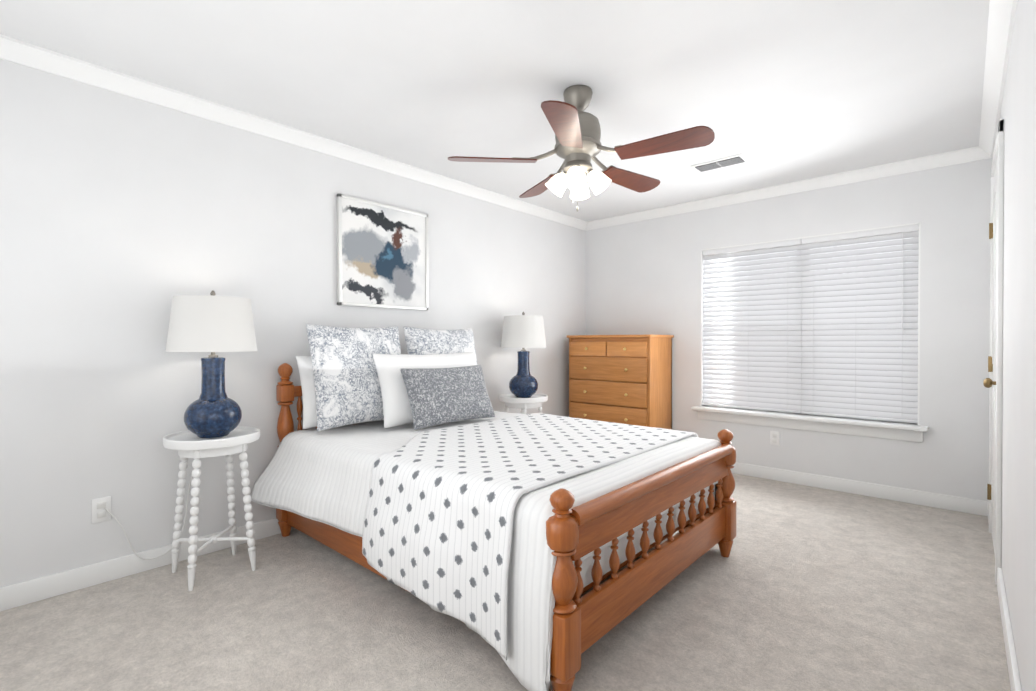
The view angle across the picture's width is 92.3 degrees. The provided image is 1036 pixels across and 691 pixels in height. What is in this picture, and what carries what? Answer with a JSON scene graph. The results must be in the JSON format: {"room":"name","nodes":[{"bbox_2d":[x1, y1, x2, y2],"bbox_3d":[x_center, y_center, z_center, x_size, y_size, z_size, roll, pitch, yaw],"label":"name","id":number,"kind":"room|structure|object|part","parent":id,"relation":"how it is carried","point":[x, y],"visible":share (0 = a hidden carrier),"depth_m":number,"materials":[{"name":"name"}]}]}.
{"room":"bedroom","nodes":[
{"label":"bedroom","id":0,"kind":"room"},
{"bbox_2d":[0,59,584,587],"bbox_3d":[-0.997,-0.092,3.582,0.120,2.440,5.290,0,1,42],"label":"wall","id":1,"kind":"structure","parent":0,"point":[124,219],"depth_m":2.55,"materials":[{"name":"paint"}]},
{"bbox_2d":[91,496,110,523],"bbox_3d":[-1.994,0.786,2.380,0.010,0.115,0.072,0,1,42],"label":"electrical outlet","id":2,"kind":"object","parent":1,"relation":"attached to","point":[99,513],"visible":1,"depth_m":2.38,"materials":[{"name":"white plastic"}]},
{"bbox_2d":[0,518,295,611],"bbox_3d":[-0.946,1.078,3.545,0.016,0.100,5.050,0,1,42],"label":"baseboard","id":3,"kind":"structure","parent":1,"relation":"attached to","point":[33,590],"depth_m":2.39,"materials":[{"name":"white"}]},
{"bbox_2d":[0,34,587,230],"bbox_3d":[-0.926,-1.274,3.510,0.070,0.075,5.050,0,1,42],"label":"crown molding","id":4,"kind":"structure","parent":1,"relation":"attached to","point":[13,50],"depth_m":2.77,"materials":[{"name":"white"}]},
{"bbox_2d":[337,193,427,309],"bbox_3d":[-0.937,-0.632,3.531,0.030,0.730,0.730,0,1,42],"label":"picture","id":5,"kind":"object","parent":1,"relation":"attached to","point":[382,255],"visible":1,"depth_m":3.49,"materials":[{"name":"paper"}]},
{"bbox_2d":[0,0,989,221],"bbox_3d":[0.242,-1.354,2.461,3.450,0.100,5.290,0,1,42],"label":"ceiling","id":6,"kind":"structure","parent":0,"point":[776,92],"depth_m":2.38,"materials":[{"name":"paint"}]},
{"bbox_2d":[448,85,714,210],"bbox_3d":[0.347,-0.995,2.566,1.262,0.619,1.256,0,1,42],"label":"ceiling fan","id":7,"kind":"object","parent":6,"relation":"hanging from","point":[576,128],"visible":1,"depth_m":2.48,"materials":[{"name":"brown wood"}]},
{"bbox_3d":[0.308,-1.091,2.558,0.244,0.425,0.244,0,1,42],"label":"motor","id":8,"kind":"part","parent":7,"relation":"part of","materials":[{"name":"silver metal"}]},
{"bbox_3d":[0.308,-0.834,2.560,0.312,0.122,0.312,0,1,42],"label":"glass","id":9,"kind":"part","parent":7,"relation":"part of","materials":[{"name":"white glass"}]},
{"bbox_2d":[691,154,749,172],"bbox_3d":[1.450,-1.303,3.575,0.360,0.017,0.170,0,1,42],"label":"ceiling vent","id":10,"kind":"object","parent":6,"relation":"in","point":[722,162],"visible":1,"depth_m":3.54,"materials":[{"name":"white metal"}]},
{"bbox_2d":[0,473,1010,690],"bbox_3d":[0.242,1.186,2.479,3.450,0.100,5.290,0,1,42],"label":"floor","id":11,"kind":"structure","parent":0,"point":[804,588],"depth_m":2.04,"materials":[{"name":"carpet"}]},
{"bbox_2d":[163,290,259,590],"bbox_3d":[-1.529,0.429,2.498,0.416,1.414,0.416,0,1,42],"label":"nightstand","id":12,"kind":"object","parent":11,"relation":"on","point":[212,323],"visible":1,"depth_m":2.41,"materials":[{"name":"white paint"}]},
{"bbox_2d":[104,468,194,559],"bbox_3d":[-1.811,0.756,2.492,0.114,0.644,0.395,0,1,42],"label":"lamp cord","id":13,"kind":"object","parent":12,"relation":"hanging from","point":[109,512],"visible":0.67,"depth_m":2.50,"materials":[{"name":"white plastic"}]},
{"bbox_2d":[165,290,256,437],"bbox_3d":[-1.529,0.088,2.496,0.392,0.732,0.392,0,1,42],"label":"lamp","id":14,"kind":"object","parent":12,"relation":"on","point":[211,323],"depth_m":2.39,"materials":[{"name":"blue ceramic"}]},
{"bbox_2d":[251,324,735,690],"bbox_3d":[-0.131,0.504,2.816,2.152,1.259,1.903,0,1,42],"label":"bed","id":15,"kind":"object","parent":11,"relation":"on","point":[423,471],"visible":1,"depth_m":2.15,"materials":[{"name":"white fabric"}]},
{"bbox_2d":[296,356,316,428],"bbox_3d":[-1.057,0.271,3.155,0.195,0.450,0.700,0,1,42],"label":"pillow","id":16,"kind":"object","parent":15,"relation":"on","point":[306,390],"depth_m":2.92,"materials":[{"name":"white fabric"}]},
{"bbox_2d":[373,352,476,427],"bbox_3d":[-0.548,0.265,3.256,0.224,0.461,0.880,0,1,42],"label":"pillow","id":17,"kind":"object","parent":15,"relation":"on","point":[392,371],"depth_m":3.00,"materials":[{"name":"white fabric"}]},
{"bbox_2d":[362,413,697,659],"bbox_3d":[0.086,0.758,2.642,1.156,0.553,1.732,0,1,42],"label":"throw","id":18,"kind":"object","parent":15,"relation":"on","point":[441,508],"depth_m":1.99,"materials":[{"name":"white fabric"}]},
{"bbox_3d":[-0.130,0.693,2.816,1.970,0.320,1.390,0,1,42],"label":"mattress","id":19,"kind":"part","parent":15,"relation":"part of","materials":[{"name":"brown"}]},
{"bbox_2d":[499,312,547,413],"bbox_3d":[0.047,0.417,4.254,0.416,1.414,0.416,0,1,42],"label":"nightstand","id":20,"kind":"object","parent":11,"relation":"on","point":[523,331],"visible":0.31,"depth_m":4.13,"materials":[{"name":"white paint"}]},
{"bbox_2d":[567,334,673,429],"bbox_3d":[0.977,0.509,4.857,0.915,1.220,0.506,0,1,42],"label":"dresser","id":21,"kind":"object","parent":11,"relation":"on","point":[624,379],"visible":0.77,"depth_m":4.63,"materials":[{"name":"brown wood"}]},
{"bbox_2d":[585,158,992,500],"bbox_3d":[1.969,-0.098,4.394,3.210,2.440,0.120,0,1,42],"label":"wall","id":22,"kind":"structure","parent":0,"point":[642,277],"depth_m":3.76,"materials":[{"name":"paint"}]},
{"bbox_2d":[770,431,779,445],"bbox_3d":[2.145,0.774,4.154,0.072,0.115,0.010,0,1,42],"label":"electrical outlet","id":23,"kind":"object","parent":22,"relation":"attached to","point":[774,437],"visible":1,"depth_m":4.15,"materials":[{"name":"white plastic"}]},
{"bbox_2d":[588,147,975,229],"bbox_3d":[1.906,-1.279,4.315,3.030,0.075,0.070,0,1,42],"label":"crown molding","id":24,"kind":"structure","parent":22,"relation":"attached to","point":[965,155],"depth_m":3.97,"materials":[{"name":"white"}]},
{"bbox_2d":[691,222,928,441],"bbox_3d":[2.271,-0.098,4.056,1.670,1.555,0.220,0,1,42],"label":"window frame","id":25,"kind":"structure","parent":22,"relation":"attached to","point":[885,430],"depth_m":3.92,"materials":[{"name":"white"}]},
{"bbox_2d":[704,237,917,423],"bbox_3d":[2.321,-0.156,4.111,1.570,1.440,0.040,0,1,42],"label":"window","id":26,"kind":"structure","parent":22,"relation":"in","point":[801,379],"depth_m":4.08,"materials":[{"name":"white"}]},
{"bbox_2d":[702,224,918,422],"bbox_3d":[2.283,-0.158,4.069,1.550,1.420,0.064,0,1,42],"label":"window blinds","id":27,"kind":"object","parent":26,"relation":"attached to","point":[859,346],"visible":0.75,"depth_m":3.97,"materials":[{"name":"white plastic"}]},
{"bbox_2d":[731,462,983,515],"bbox_3d":[1.935,1.073,4.341,3.180,0.100,0.016,0,1,42],"label":"baseboard","id":28,"kind":"structure","parent":22,"relation":"attached to","point":[949,502],"depth_m":3.72,"materials":[{"name":"white"}]},
{"bbox_2d":[999,0,1035,690],"bbox_3d":[1.481,-0.077,1.358,0.120,2.440,5.290,0,1,42],"label":"wall","id":29,"kind":"structure","parent":0,"point":[1018,116],"depth_m":1.60,"materials":[{"name":"paint"}]},
{"bbox_2d":[984,501,988,522],"bbox_3d":[2.997,1.081,3.156,0.016,0.100,0.280,0,1,42],"label":"baseboard","id":30,"kind":"structure","parent":29,"relation":"attached to","point":[986,503],"depth_m":3.29,"materials":[{"name":"white"}]},
{"bbox_2d":[983,119,1003,584],"bbox_3d":[2.565,0.034,2.704,0.065,2.200,0.920,0,1,42],"label":"door","id":31,"kind":"structure","parent":29,"relation":"attached to","point":[993,383],"depth_m":2.38,"materials":[{"name":"white"}]},
{"bbox_2d":[976,0,1017,160],"bbox_3d":[1.411,-1.259,1.413,0.070,0.075,5.050,0,1,42],"label":"crown molding","id":32,"kind":"structure","parent":29,"relation":"attached to","point":[1001,17],"depth_m":2.26,"materials":[{"name":"white"}]},
{"bbox_2d":[997,568,1021,690],"bbox_3d":[0.997,1.096,0.927,0.016,0.100,3.750,0,1,42],"label":"baseboard","id":33,"kind":"structure","parent":29,"relation":"attached to","point":[1014,677],"depth_m":1.81,"materials":[{"name":"white"}]},
{"label":"outside","id":34,"kind":"structure","parent":0,"visible":0},
{"bbox_2d":[710,238,908,292],"bbox_3d":[2.364,-0.156,4.160,1.870,1.740,0.010,0,1,42],"label":"window","id":35,"kind":"structure","parent":34,"point":[813,259],"depth_m":4.07,"materials":[{"name":"white"}]}
]}

